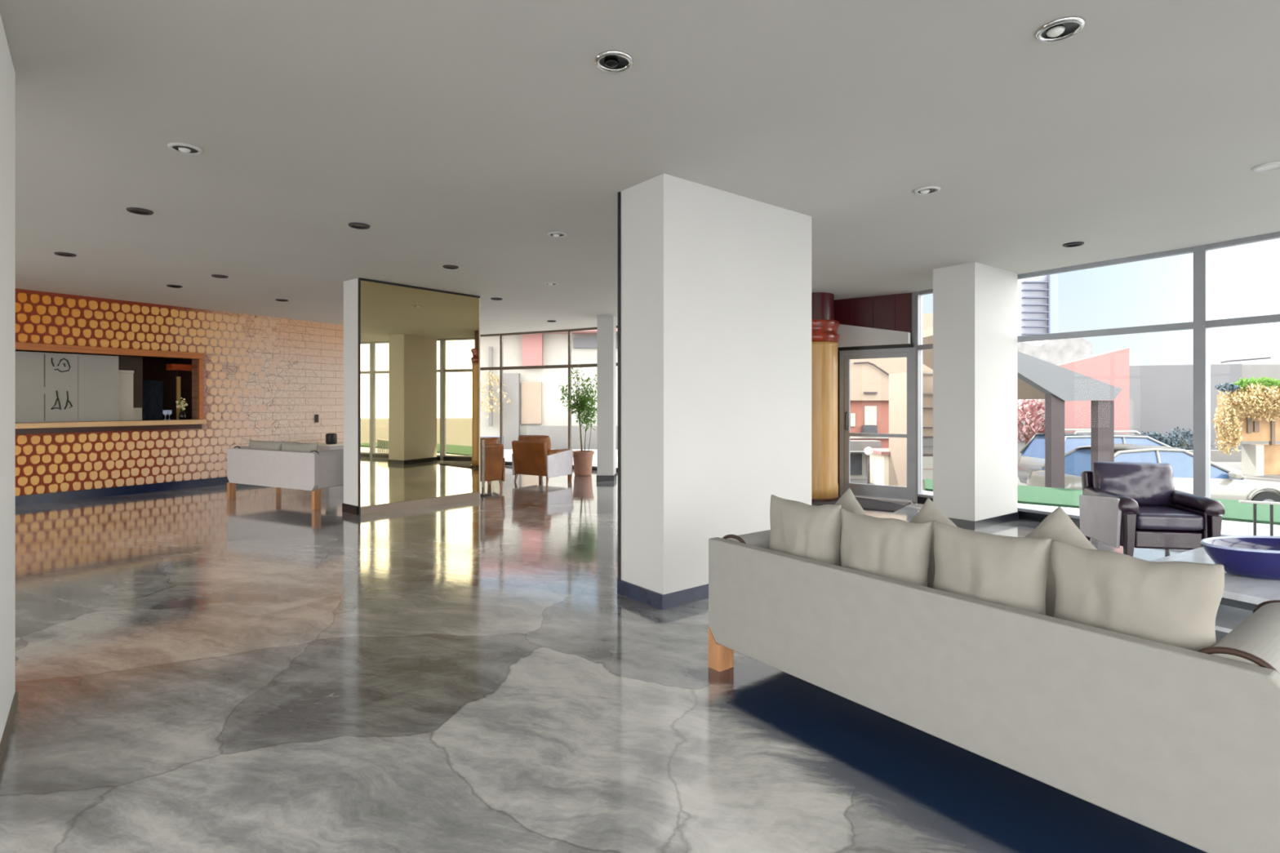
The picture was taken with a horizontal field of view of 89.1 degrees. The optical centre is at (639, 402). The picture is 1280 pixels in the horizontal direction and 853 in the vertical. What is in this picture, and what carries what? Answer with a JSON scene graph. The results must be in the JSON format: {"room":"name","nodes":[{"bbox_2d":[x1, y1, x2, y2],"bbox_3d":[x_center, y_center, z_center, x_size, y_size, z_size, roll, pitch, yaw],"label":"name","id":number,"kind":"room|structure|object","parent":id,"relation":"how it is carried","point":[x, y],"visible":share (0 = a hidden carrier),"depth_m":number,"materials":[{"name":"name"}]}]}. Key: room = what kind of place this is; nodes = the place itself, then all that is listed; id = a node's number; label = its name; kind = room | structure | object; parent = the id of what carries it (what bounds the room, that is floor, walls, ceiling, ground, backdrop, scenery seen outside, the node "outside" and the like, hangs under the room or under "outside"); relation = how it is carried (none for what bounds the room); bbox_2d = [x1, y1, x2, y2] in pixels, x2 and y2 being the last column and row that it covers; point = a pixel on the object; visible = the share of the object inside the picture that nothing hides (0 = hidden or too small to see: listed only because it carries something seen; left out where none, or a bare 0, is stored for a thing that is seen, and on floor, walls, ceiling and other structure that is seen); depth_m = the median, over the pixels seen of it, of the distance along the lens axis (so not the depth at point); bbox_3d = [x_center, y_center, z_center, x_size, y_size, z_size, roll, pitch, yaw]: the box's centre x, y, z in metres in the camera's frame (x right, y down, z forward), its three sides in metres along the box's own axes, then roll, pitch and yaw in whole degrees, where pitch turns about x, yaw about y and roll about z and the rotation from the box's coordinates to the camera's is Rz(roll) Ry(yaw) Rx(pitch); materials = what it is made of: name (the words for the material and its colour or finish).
{"room":"lobby","nodes":[
{"label":"lobby","id":0,"kind":"room"},
{"bbox_2d":[0,13,15,742],"bbox_3d":[-2.675,-0.075,1.640,1.250,2.950,2.880,0,0,0],"label":"wall","id":1,"kind":"structure","parent":0,"point":[7,74],"depth_m":2.75,"materials":[{"name":"white paint"}]},
{"bbox_2d":[0,690,17,770],"bbox_3d":[-2.471,1.370,2.513,0.010,0.060,1.328,0,0,-40],"label":"baseboard","id":2,"kind":"structure","parent":1,"relation":"attached to","point":[6,732],"depth_m":2.71,"materials":[{"name":"grey metal"}]},
{"bbox_2d":[15,288,343,496],"bbox_3d":[-7.318,-0.075,10.916,0.217,2.950,10.620,0,0,32],"label":"tiled wall","id":3,"kind":"structure","parent":0,"point":[265,378],"depth_m":10.73,"materials":[{"name":"tile"}]},
{"bbox_2d":[15,342,206,434],"bbox_3d":[-8.803,-0.250,9.892,1.880,2.100,4.041,0,0,32],"label":"hatch","id":4,"kind":"object","parent":3,"relation":"attached to","point":[154,368],"visible":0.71,"depth_m":10.34,"materials":[{"name":"orange wood"}]},
{"bbox_2d":[15,351,118,422],"bbox_3d":[-8.659,-0.215,8.947,0.056,0.990,2.462,0,0,32],"label":"sliding panel","id":5,"kind":"object","parent":4,"relation":"attached to","point":[51,387],"visible":0.98,"depth_m":9.44,"materials":[{"name":"white"}]},
{"bbox_2d":[118,369,133,420],"bbox_3d":[-8.264,-0.014,10.338,0.330,0.989,0.254,0,0,32],"label":"base cabinet","id":6,"kind":"object","parent":4,"relation":"on","point":[125,377],"visible":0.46,"depth_m":10.28,"materials":[{"name":"beige laminate"}]},
{"bbox_2d":[113,355,142,420],"bbox_3d":[-8.456,-0.150,10.751,0.050,1.260,0.387,0,0,32],"label":"wall panel","id":7,"kind":"object","parent":4,"relation":"on","point":[125,362],"visible":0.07,"depth_m":10.82,"materials":[{"name":"paint"}]},
{"bbox_2d":[133,408,142,420],"bbox_3d":[-8.227,0.283,10.599,0.200,0.394,0.119,0,0,32],"label":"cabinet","id":8,"kind":"object","parent":4,"relation":"on","point":[137,412],"visible":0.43,"depth_m":10.54,"materials":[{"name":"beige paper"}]},
{"bbox_2d":[142,380,162,420],"bbox_3d":[-8.415,0.052,11.247,0.060,0.856,0.308,0,0,32],"label":"curtain","id":9,"kind":"object","parent":4,"relation":"hanging from","point":[152,389],"visible":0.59,"depth_m":11.24,"materials":[{"name":"fabric"}]},
{"bbox_2d":[162,409,168,420],"bbox_3d":[-7.606,0.200,10.426,0.076,0.160,0.076,0,0,0],"label":"wine glass","id":10,"kind":"object","parent":4,"relation":"on","point":[165,412],"visible":1,"depth_m":10.40,"materials":[{"name":"clear glass"}]},
{"bbox_2d":[167,409,172,419],"bbox_3d":[-7.576,0.200,10.474,0.076,0.160,0.076,0,0,0],"label":"wine glass","id":11,"kind":"object","parent":4,"relation":"on","point":[170,411],"visible":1,"depth_m":10.46,"materials":[{"name":"clear glass"}]},
{"bbox_2d":[176,376,180,419],"bbox_3d":[-7.753,0.022,10.930,0.040,0.916,0.050,0,0,32],"label":"post","id":12,"kind":"object","parent":4,"relation":"on","point":[178,378],"visible":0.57,"depth_m":10.91,"materials":[{"name":"wood"}]},
{"bbox_2d":[166,364,191,370],"bbox_3d":[-7.818,-0.596,11.073,0.200,0.100,0.342,0,0,32],"label":"wall shelf","id":13,"kind":"object","parent":4,"relation":"attached to","point":[169,366],"visible":0.86,"depth_m":10.99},
{"bbox_2d":[175,397,187,419],"bbox_3d":[-7.487,0.098,10.628,0.155,0.364,0.152,0,0,0],"label":"flower vase","id":14,"kind":"object","parent":4,"relation":"on","point":[182,415],"visible":0.98,"depth_m":10.60,"materials":[{"name":"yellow plant"}]},
{"bbox_2d":[15,476,229,506],"bbox_3d":[-8.199,1.335,9.274,0.037,0.130,6.900,0,0,32],"label":"baseboard","id":15,"kind":"structure","parent":3,"relation":"attached to","point":[135,489],"depth_m":9.77,"materials":[{"name":"grey"}]},
{"bbox_2d":[314,414,318,422],"bbox_3d":[-6.217,0.308,12.511,0.020,0.154,0.068,0,0,32],"label":"wall switch","id":16,"kind":"object","parent":3,"relation":"attached to","point":[316,416],"visible":1,"depth_m":12.49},
{"bbox_2d":[342,277,479,515],"bbox_3d":[-3.062,-0.075,8.905,0.430,2.950,1.846,0,0,39],"label":"column","id":17,"kind":"structure","parent":0,"point":[411,353],"depth_m":8.62,"materials":[{"name":"white paint"}]},
{"bbox_2d":[480,333,499,370],"bbox_3d":[-3.958,-0.075,15.040,1.790,2.950,0.120,0,0,24],"label":"window","id":18,"kind":"structure","parent":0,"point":[488,335],"depth_m":14.77,"materials":[{"name":"brown metal"}]},
{"bbox_2d":[499,329,568,465],"bbox_3d":[-2.327,-0.075,14.242,1.843,2.950,0.120,0,0,28],"label":"window","id":19,"kind":"structure","parent":0,"point":[501,367],"depth_m":14.57,"materials":[{"name":"brown metal"}]},
{"bbox_2d":[568,325,617,471],"bbox_3d":[-0.716,-0.075,13.313,1.878,2.950,0.120,0,0,32],"label":"window","id":20,"kind":"structure","parent":0,"point":[593,365],"depth_m":13.77,"materials":[{"name":"brown metal"}]},
{"bbox_2d":[596,315,616,480],"bbox_3d":[-0.602,-0.075,11.775,0.348,2.950,0.376,0,0,0],"label":"column","id":21,"kind":"structure","parent":0,"point":[606,325],"depth_m":11.60,"materials":[{"name":"white paint"}]},
{"bbox_2d":[0,0,1279,334],"bbox_3d":[-1.550,-1.725,6.300,17.700,0.350,18.200,0,0,0],"label":"ceiling","id":22,"kind":"structure","parent":0,"point":[464,134],"depth_m":3.81,"materials":[{"name":"paint"}]},
{"bbox_2d":[53,252,76,257],"bbox_3d":[-5.992,-1.543,6.784,0.176,0.014,0.176,0,0,0],"label":"recessed light","id":23,"kind":"object","parent":22,"relation":"in","point":[62,254],"visible":1,"depth_m":6.79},
{"bbox_2d":[126,207,153,215],"bbox_3d":[-4.037,-1.543,5.253,0.176,0.014,0.176,0,0,0],"label":"recessed light","id":24,"kind":"object","parent":22,"relation":"in","point":[138,211],"visible":1,"depth_m":5.25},
{"bbox_2d":[166,284,182,288],"bbox_3d":[-6.182,-1.543,8.645,0.176,0.014,0.176,0,0,0],"label":"recessed light","id":25,"kind":"object","parent":22,"relation":"in","point":[169,286],"visible":1,"depth_m":8.65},
{"bbox_2d":[167,142,202,155],"bbox_3d":[-2.767,-1.539,3.960,0.176,0.022,0.176,0,0,0],"label":"recessed light","id":26,"kind":"object","parent":22,"relation":"in","point":[181,148],"visible":1,"depth_m":3.95,"materials":[{"name":"white paint"}]},
{"bbox_2d":[211,274,228,278],"bbox_3d":[-5.139,-1.543,7.962,0.176,0.014,0.176,0,0,0],"label":"recessed light","id":27,"kind":"object","parent":22,"relation":"in","point":[219,276],"visible":1,"depth_m":7.97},
{"bbox_2d":[275,298,288,301],"bbox_3d":[-5.405,-1.543,9.823,0.176,0.014,0.176,0,0,0],"label":"recessed light","id":28,"kind":"object","parent":22,"relation":"in","point":[277,300],"visible":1,"depth_m":9.77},
{"bbox_2d":[348,222,370,229],"bbox_3d":[-2.453,-1.543,5.687,0.176,0.014,0.176,0,0,0],"label":"recessed light","id":29,"kind":"object","parent":22,"relation":"in","point":[355,225],"visible":1,"depth_m":5.69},
{"bbox_2d":[442,265,458,269],"bbox_3d":[-2.158,-1.543,7.416,0.176,0.014,0.176,0,0,0],"label":"recessed light","id":30,"kind":"object","parent":22,"relation":"in","point":[449,267],"visible":1,"depth_m":7.42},
{"bbox_2d":[490,297,502,300],"bbox_3d":[-2.136,-1.543,9.697,0.176,0.014,0.176,0,0,0],"label":"recessed light","id":31,"kind":"object","parent":22,"relation":"in","point":[493,299],"visible":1,"depth_m":9.72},
{"bbox_2d":[544,281,558,285],"bbox_3d":[-1.152,-1.539,8.451,0.176,0.022,0.176,0,0,0],"label":"recessed light","id":32,"kind":"object","parent":22,"relation":"in","point":[550,283],"visible":1,"depth_m":8.43,"materials":[{"name":"white paint"}]},
{"bbox_2d":[547,231,566,237],"bbox_3d":[-0.760,-1.539,5.979,0.176,0.022,0.176,0,0,0],"label":"recessed light","id":33,"kind":"object","parent":22,"relation":"in","point":[555,233],"visible":1,"depth_m":5.96,"materials":[{"name":"white paint"}]},
{"bbox_2d":[594,49,633,72],"bbox_3d":[-0.118,-1.539,2.949,0.176,0.022,0.176,0,0,0],"label":"recessed light","id":34,"kind":"object","parent":22,"relation":"in","point":[611,60],"visible":1,"depth_m":2.94,"materials":[{"name":"silver metal"}]},
{"bbox_2d":[914,186,940,195],"bbox_3d":[2.094,-1.539,4.742,0.176,0.022,0.176,0,0,0],"label":"recessed light","id":35,"kind":"object","parent":22,"relation":"in","point":[926,190],"visible":1,"depth_m":4.73,"materials":[{"name":"white paint"}]},
{"bbox_2d":[1035,16,1085,42],"bbox_3d":[1.741,-1.539,2.697,0.176,0.022,0.176,0,0,0],"label":"recessed light","id":36,"kind":"object","parent":22,"relation":"in","point":[1062,28],"visible":1,"depth_m":2.69,"materials":[{"name":"silver metal"}]},
{"bbox_2d":[1062,241,1084,247],"bbox_3d":[4.233,-1.543,6.356,0.176,0.014,0.176,0,0,0],"label":"recessed light","id":37,"kind":"object","parent":22,"relation":"in","point":[1074,243],"visible":1,"depth_m":6.36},
{"bbox_2d":[1251,160,1279,172],"bbox_3d":[4.126,-1.543,4.261,0.176,0.014,0.176,0,0,0],"label":"recessed light","id":38,"kind":"object","parent":22,"relation":"in","point":[1268,166],"visible":1,"depth_m":4.28,"materials":[{"name":"white paint"}]},
{"bbox_2d":[0,448,1279,852],"bbox_3d":[1.385,1.875,8.600,23.570,0.950,22.800,0,0,0],"label":"floor","id":39,"kind":"structure","parent":0,"point":[198,669],"depth_m":2.96,"materials":[{"name":"grey stone"}]},
{"bbox_2d":[226,446,343,509],"bbox_3d":[-4.915,1.016,9.333,1.960,0.768,0.850,0,0,28],"label":"sofa","id":40,"kind":"object","parent":39,"relation":"on","point":[313,470],"visible":0.68,"depth_m":8.83,"materials":[{"name":"white fabric"}]},
{"bbox_2d":[248,440,281,450],"bbox_3d":[-5.369,0.754,9.313,0.764,0.421,0.174,0,0,28],"label":"cushion","id":41,"kind":"object","parent":40,"relation":"on","point":[260,445],"visible":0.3,"depth_m":9.24,"materials":[{"name":"fabric"}]},
{"bbox_2d":[281,440,318,452],"bbox_3d":[-4.689,0.752,8.951,0.785,0.422,0.158,0,0,28],"label":"cushion","id":42,"kind":"object","parent":40,"relation":"on","point":[286,446],"visible":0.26,"depth_m":8.87,"materials":[{"name":"fabric"}]},
{"bbox_2d":[318,442,343,450],"bbox_3d":[-5.708,1.095,12.853,0.510,0.610,1.257,0,0,32],"label":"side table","id":43,"kind":"object","parent":39,"relation":"on","point":[322,446],"visible":0.13,"depth_m":12.31,"materials":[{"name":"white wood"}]},
{"bbox_2d":[325,433,337,444],"bbox_3d":[-5.859,0.688,12.350,0.200,0.205,0.200,0,0,0],"label":"vase","id":44,"kind":"object","parent":43,"relation":"on","point":[331,438],"visible":1,"depth_m":12.27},
{"bbox_2d":[480,440,491,497],"bbox_3d":[-2.348,0.980,9.750,0.240,0.840,0.240,0,0,0],"label":"chrome post","id":45,"kind":"object","parent":39,"relation":"on","point":[482,495],"visible":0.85,"depth_m":9.73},
{"bbox_2d":[480,435,503,444],"bbox_3d":[-3.935,1.625,17.300,0.560,1.450,0.400,0,0,0],"label":"utility box","id":46,"kind":"object","parent":39,"relation":"on","point":[482,436],"visible":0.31,"depth_m":17.33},
{"bbox_2d":[480,437,505,488],"bbox_3d":[-2.652,0.984,10.636,0.720,0.839,0.761,0,0,-29],"label":"armchair","id":47,"kind":"object","parent":39,"relation":"on","point":[495,461],"visible":0.49,"depth_m":10.43,"materials":[{"name":"brown leather"}]},
{"bbox_2d":[480,437,499,444],"bbox_3d":[-2.562,0.770,10.470,0.592,0.412,0.269,0,0,-22],"label":"cushion","id":48,"kind":"object","parent":47,"relation":"on","point":[487,440],"depth_m":10.45,"materials":[{"name":"brown leather"}]},
{"bbox_2d":[511,435,573,484],"bbox_3d":[-1.728,0.984,11.537,0.820,0.839,0.801,0,0,32],"label":"armchair","id":49,"kind":"object","parent":39,"relation":"on","point":[532,455],"visible":1,"depth_m":11.24,"materials":[{"name":"brown leather"}]},
{"bbox_2d":[518,435,551,449],"bbox_3d":[-1.838,0.770,11.359,0.690,0.412,0.270,0,0,37],"label":"cushion","id":50,"kind":"object","parent":49,"relation":"on","point":[544,439],"depth_m":11.19,"materials":[{"name":"brown leather"}]},
{"bbox_2d":[558,364,596,475],"bbox_3d":[-1.139,0.328,12.551,0.933,2.144,0.817,0,0,-24],"label":"potted tree","id":51,"kind":"object","parent":39,"relation":"on","point":[582,460],"visible":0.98,"depth_m":12.46,"materials":[{"name":"green plant"}]},
{"bbox_2d":[811,495,911,511],"bbox_3d":[3.014,1.393,9.067,1.240,0.015,0.930,0,0,36],"label":"door mat","id":52,"kind":"object","parent":39,"relation":"on","point":[880,504],"visible":0.49,"depth_m":8.87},
{"bbox_2d":[707,529,1279,852],"bbox_3d":[1.363,1.046,2.827,0.860,0.708,2.200,0,0,-37],"label":"sofa","id":53,"kind":"object","parent":39,"relation":"on","point":[1181,744],"visible":0.86,"depth_m":2.15,"materials":[{"name":"white fabric"}]},
{"bbox_2d":[768,494,841,565],"bbox_3d":[0.801,0.719,3.200,0.187,0.480,0.431,0,0,-37],"label":"cushion","id":54,"kind":"object","parent":53,"relation":"on","point":[797,528],"visible":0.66,"depth_m":3.10,"materials":[{"name":"fabric"}]},
{"bbox_2d":[835,488,866,566],"bbox_3d":[1.034,0.697,3.284,0.157,0.525,0.534,0,0,-31],"label":"cushion","id":55,"kind":"object","parent":53,"relation":"on","point":[847,500],"visible":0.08,"depth_m":3.26,"materials":[{"name":"fabric"}]},
{"bbox_2d":[840,507,932,586],"bbox_3d":[1.058,0.726,2.847,0.178,0.471,0.439,0,0,-35],"label":"cushion","id":56,"kind":"object","parent":53,"relation":"on","point":[895,548],"visible":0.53,"depth_m":2.77,"materials":[{"name":"fabric"}]},
{"bbox_2d":[909,497,957,588],"bbox_3d":[1.297,0.696,2.877,0.158,0.532,0.545,0,0,-37],"label":"cushion","id":57,"kind":"object","parent":53,"relation":"on","point":[930,512],"visible":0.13,"depth_m":2.86,"materials":[{"name":"fabric"}]},
{"bbox_2d":[933,520,1051,615],"bbox_3d":[1.325,0.725,2.490,0.190,0.478,0.443,0,0,-43],"label":"cushion","id":58,"kind":"object","parent":53,"relation":"on","point":[1011,571],"visible":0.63,"depth_m":2.41,"materials":[{"name":"fabric"}]},
{"bbox_2d":[1023,506,1097,617],"bbox_3d":[1.614,0.684,2.519,0.563,0.552,0.153,0,0,44],"label":"cushion","id":59,"kind":"object","parent":53,"relation":"on","point":[1058,526],"visible":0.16,"depth_m":2.49,"materials":[{"name":"fabric"}]},
{"bbox_2d":[1051,539,1224,651],"bbox_3d":[1.602,0.724,2.127,0.194,0.474,0.471,0,0,-38],"label":"cushion","id":60,"kind":"object","parent":53,"relation":"on","point":[1176,603],"visible":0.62,"depth_m":2.05,"materials":[{"name":"fabric"}]},
{"bbox_2d":[1079,461,1225,556],"bbox_3d":[4.623,0.984,5.946,0.800,0.839,0.801,0,0,10],"label":"armchair","id":61,"kind":"object","parent":39,"relation":"on","point":[1130,505],"visible":0.98,"depth_m":5.81,"materials":[{"name":"leather"}]},
{"bbox_2d":[1092,461,1174,506],"bbox_3d":[4.659,0.770,6.152,0.671,0.412,0.269,0,0,16],"label":"cushion","id":62,"kind":"object","parent":61,"relation":"on","point":[1149,484],"depth_m":6.05,"materials":[{"name":"leather"}]},
{"bbox_2d":[1133,505,1204,530],"bbox_3d":[4.608,1.030,5.859,0.524,0.140,0.565,0,0,10],"label":"seat cushion","id":63,"kind":"object","parent":61,"relation":"on","point":[1148,517],"depth_m":5.61,"materials":[{"name":"leather"}]},
{"bbox_2d":[1150,546,1279,633],"bbox_3d":[3.807,1.225,3.960,1.300,0.350,1.050,0,0,-31],"label":"coffee table","id":64,"kind":"object","parent":39,"relation":"on","point":[1241,596],"visible":0.36,"depth_m":3.75,"materials":[{"name":"stone"}]},
{"bbox_2d":[1214,604,1253,633],"bbox_3d":[3.807,1.288,3.960,1.140,0.025,0.890,0,0,-31],"label":"shelf","id":65,"kind":"object","parent":64,"relation":"attached to","point":[1228,618],"depth_m":3.86,"materials":[{"name":"glass"}]},
{"bbox_2d":[1200,535,1279,580],"bbox_3d":[3.900,0.954,3.970,0.916,0.192,0.458,0,0,-3],"label":"bowl","id":66,"kind":"object","parent":64,"relation":"on","point":[1255,557],"visible":1,"depth_m":3.88,"materials":[{"name":"ceramic"}]},
{"bbox_2d":[1239,500,1279,536],"bbox_3d":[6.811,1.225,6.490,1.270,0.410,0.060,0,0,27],"label":"side table","id":67,"kind":"object","parent":39,"relation":"on","point":[1254,503],"visible":0.87,"depth_m":6.69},
{"bbox_2d":[617,173,811,609],"bbox_3d":[0.639,-0.075,5.105,1.662,2.950,0.510,0,0,-39],"label":"column","id":68,"kind":"structure","parent":0,"point":[714,285],"depth_m":4.71,"materials":[{"name":"white paint"}]},
{"bbox_2d":[811,292,839,502],"bbox_3d":[2.500,-0.075,9.450,0.770,2.950,0.770,0,0,0],"label":"round column","id":69,"kind":"structure","parent":0,"point":[824,337],"depth_m":9.11,"materials":[{"name":"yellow wood"}]},
{"bbox_2d":[834,293,911,495],"bbox_3d":[3.255,-0.075,9.624,1.480,2.950,0.065,0,0,36],"label":"wall","id":70,"kind":"structure","parent":0,"point":[893,312],"depth_m":9.48,"materials":[{"name":"wood"}]},
{"bbox_2d":[836,324,911,347],"bbox_3d":[3.357,-1.000,9.430,1.048,0.351,0.140,0,0,36],"label":"trim","id":71,"kind":"structure","parent":70,"relation":"attached to","point":[850,335],"depth_m":9.39,"materials":[{"name":"white paint"}]},
{"bbox_2d":[837,343,912,351],"bbox_3d":[3.411,-0.799,9.478,1.077,0.050,0.100,0,0,36],"label":"trim","id":72,"kind":"structure","parent":70,"relation":"attached to","point":[906,345],"depth_m":9.42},
{"bbox_2d":[839,346,915,502],"bbox_3d":[3.448,0.313,9.453,1.087,2.174,0.137,0,0,36],"label":"door","id":73,"kind":"structure","parent":70,"relation":"in","point":[908,492],"depth_m":9.49,"materials":[{"name":"grey metal"}]},
{"bbox_2d":[911,288,933,503],"bbox_3d":[4.102,-0.075,8.769,0.120,2.950,0.962,0,0,-28],"label":"window","id":74,"kind":"structure","parent":70,"relation":"in","point":[917,297],"depth_m":9.10,"materials":[{"name":"grey metal"}]},
{"bbox_2d":[933,262,1018,529],"bbox_3d":[3.960,-0.075,7.670,1.071,2.950,0.492,0,0,-37],"label":"column","id":75,"kind":"structure","parent":0,"point":[975,304],"depth_m":7.41,"materials":[{"name":"white paint"}]},
{"bbox_2d":[1017,246,1193,527],"bbox_3d":[4.933,-0.075,7.417,0.120,2.950,2.216,0,0,-33],"label":"window","id":76,"kind":"structure","parent":0,"point":[1037,515],"depth_m":7.23,"materials":[{"name":"grey metal"}]},
{"bbox_2d":[1193,231,1279,536],"bbox_3d":[5.987,-0.075,5.620,0.120,2.950,1.959,0,0,-27],"label":"window","id":77,"kind":"structure","parent":0,"point":[1202,323],"depth_m":6.41,"materials":[{"name":"grey metal"}]},
{"label":"outside","id":78,"kind":"structure","parent":0,"visible":0},
{"bbox_2d":[849,461,1279,485],"bbox_3d":[15.000,2.450,40.000,150.000,0.200,160.000,0,0,0],"label":"ground","id":79,"kind":"structure","parent":78,"point":[1275,478],"depth_m":20.27,"materials":[{"name":"concrete"}]},
{"bbox_2d":[480,328,617,448],"bbox_3d":[-3.658,-0.095,21.600,8.176,4.889,2.800,0,0,0],"label":"house","id":80,"kind":"structure","parent":79,"relation":"on","point":[535,407],"depth_m":21.00,"materials":[{"name":"paint"}]},
{"bbox_2d":[480,370,510,417],"bbox_3d":[-4.700,-0.311,20.510,1.211,1.629,0.479,0,0,0],"label":"climbing plant","id":81,"kind":"object","parent":80,"relation":"attached to","point":[491,406],"visible":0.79,"depth_m":20.48,"materials":[{"name":"beige plant"}]},
{"bbox_2d":[521,382,542,423],"bbox_3d":[-3.490,0.011,20.950,0.642,1.349,0.100,0,0,0],"label":"shutter","id":82,"kind":"object","parent":80,"relation":"hanging from","point":[531,392],"depth_m":20.90,"materials":[{"name":"beige"}]},
{"bbox_2d":[573,337,617,348],"bbox_3d":[-1.282,-1.923,20.920,1.709,0.342,0.140,0,0,0],"label":"shade","id":83,"kind":"object","parent":80,"relation":"hanging from","point":[578,342],"depth_m":20.85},
{"bbox_2d":[849,440,881,479],"bbox_3d":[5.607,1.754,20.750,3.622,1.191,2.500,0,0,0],"label":"shop","id":84,"kind":"structure","parent":79,"relation":"on","point":[858,458],"depth_m":19.95,"materials":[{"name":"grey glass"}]},
{"bbox_2d":[864,447,873,484],"bbox_3d":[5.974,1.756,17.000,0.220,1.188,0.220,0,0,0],"label":"street lamp","id":85,"kind":"object","parent":79,"relation":"on","point":[868,451],"visible":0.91,"depth_m":16.97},
{"bbox_2d":[863,448,890,485],"bbox_3d":[7.105,1.854,18.600,0.932,0.993,1.400,0,0,0],"label":"kiosk","id":86,"kind":"object","parent":79,"relation":"on","point":[879,459],"visible":0.43,"depth_m":18.33,"materials":[{"name":"laminate"}]},
{"bbox_2d":[849,313,933,448],"bbox_3d":[9.823,-0.334,27.282,8.059,6.389,3.435,0,0,0],"label":"house","id":87,"kind":"structure","parent":79,"relation":"on","point":[868,377],"depth_m":25.70,"materials":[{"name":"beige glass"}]},
{"bbox_2d":[888,370,933,490],"bbox_3d":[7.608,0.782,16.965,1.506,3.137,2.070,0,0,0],"label":"house","id":88,"kind":"structure","parent":79,"relation":"on","point":[897,381],"depth_m":17.07,"materials":[{"name":"paint"}]},
{"bbox_2d":[922,328,1122,488],"bbox_3d":[7.472,0.412,13.850,3.195,3.877,3.300,0,0,0],"label":"pavilion","id":89,"kind":"object","parent":79,"relation":"on","point":[1037,378],"visible":0.54,"depth_m":12.25,"materials":[{"name":"concrete"}]},
{"bbox_2d":[1017,399,1044,443],"bbox_3d":[11.131,1.069,18.497,1.745,2.576,1.333,0,0,0],"label":"blossom tree","id":90,"kind":"object","parent":79,"relation":"on","point":[1031,428],"visible":0.55,"depth_m":18.33,"materials":[{"name":"pink plant"}]},
{"bbox_2d":[1017,337,1093,399],"bbox_3d":[37.500,-1.906,63.000,8.607,8.238,6.000,0,0,0],"label":"house","id":91,"kind":"structure","parent":79,"relation":"on","point":[1055,352],"depth_m":60.01,"materials":[{"name":"white stone"}]},
{"bbox_2d":[1017,400,1133,464],"bbox_3d":[14.623,1.130,23.450,4.115,2.440,3.100,0,0,0],"label":"house","id":92,"kind":"structure","parent":79,"relation":"on","point":[1021,445],"depth_m":22.00,"materials":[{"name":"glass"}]},
{"bbox_2d":[1056,347,1128,434],"bbox_3d":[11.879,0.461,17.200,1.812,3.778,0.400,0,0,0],"label":"building","id":93,"kind":"structure","parent":79,"relation":"on","point":[1110,367],"depth_m":17.00,"materials":[{"name":"paint"}]},
{"bbox_2d":[924,479,1279,524],"bbox_3d":[8.444,1.875,8.050,9.841,0.950,2.169,0,0,38],"label":"lawn strip","id":94,"kind":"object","parent":79,"relation":"on","point":[1235,511],"visible":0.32,"depth_m":9.12,"materials":[{"name":"green plant"}]},
{"bbox_2d":[1017,428,1244,484],"bbox_3d":[11.940,1.507,15.998,4.480,1.686,2.000,0,0,3],"label":"car","id":95,"kind":"object","parent":79,"relation":"on","point":[1033,458],"visible":0.14,"depth_m":15.79,"materials":[{"name":"silver metal"}]},
{"bbox_2d":[1135,431,1169,444],"bbox_3d":[21.431,1.755,27.294,1.693,1.190,0.940,0,0,0],"label":"bush","id":96,"kind":"object","parent":79,"relation":"on","point":[1155,436],"visible":0.17,"depth_m":27.17,"materials":[{"name":"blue plant"}]},
{"bbox_2d":[1026,443,1279,502],"bbox_3d":[10.640,1.605,13.348,4.480,1.490,2.000,0,0,3],"label":"car","id":97,"kind":"object","parent":79,"relation":"on","point":[1225,483],"visible":0.39,"depth_m":12.66,"materials":[{"name":"white paint"}]},
{"bbox_2d":[1227,471,1242,479],"bbox_3d":[11.334,1.390,12.394,0.140,0.120,0.180,0,0,3],"label":"mirror","id":98,"kind":"object","parent":97,"relation":"attached to","point":[1231,475],"depth_m":12.34,"materials":[{"name":"white paint"}]},
{"bbox_2d":[1128,364,1241,449],"bbox_3d":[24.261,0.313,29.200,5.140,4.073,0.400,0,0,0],"label":"building","id":99,"kind":"structure","parent":79,"relation":"on","point":[1162,396],"depth_m":29.00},
{"bbox_2d":[1159,426,1213,449],"bbox_3d":[22.775,1.681,27.300,2.444,1.338,0.903,0,0,0],"label":"bush","id":100,"kind":"object","parent":79,"relation":"on","point":[1182,445],"visible":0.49,"depth_m":27.19,"materials":[{"name":"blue plant"}]},
{"bbox_2d":[1186,449,1241,461],"bbox_3d":[25.041,2.134,26.150,26.639,0.432,0.300,0,0,0],"label":"wall","id":101,"kind":"structure","parent":79,"relation":"on","point":[1215,455],"depth_m":26.00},
{"bbox_2d":[1211,376,1279,475],"bbox_3d":[21.065,0.757,20.828,5.658,3.187,1.744,0,0,0],"label":"house","id":102,"kind":"structure","parent":79,"relation":"on","point":[1244,415],"depth_m":20.66,"materials":[{"name":"plant"}]},
{"bbox_2d":[1241,364,1279,444],"bbox_3d":[32.318,0.270,31.200,7.782,4.160,0.400,0,0,0],"label":"wall","id":103,"kind":"structure","parent":79,"relation":"on","point":[1248,371],"depth_m":31.00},
{"bbox_2d":[1220,357,1271,363],"bbox_3d":[29.040,-2.030,31.200,2.343,0.292,0.080,0,0,0],"label":"roof rail","id":104,"kind":"object","parent":103,"relation":"on","point":[1260,357],"visible":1,"depth_m":31.17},
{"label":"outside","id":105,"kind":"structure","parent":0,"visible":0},
{"bbox_2d":[1017,273,1057,336],"bbox_3d":[113.270,-17.611,195.100,16.294,39.922,13.800,0,0,0],"label":"tower block","id":106,"kind":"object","parent":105,"point":[1037,296],"visible":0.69,"depth_m":190.00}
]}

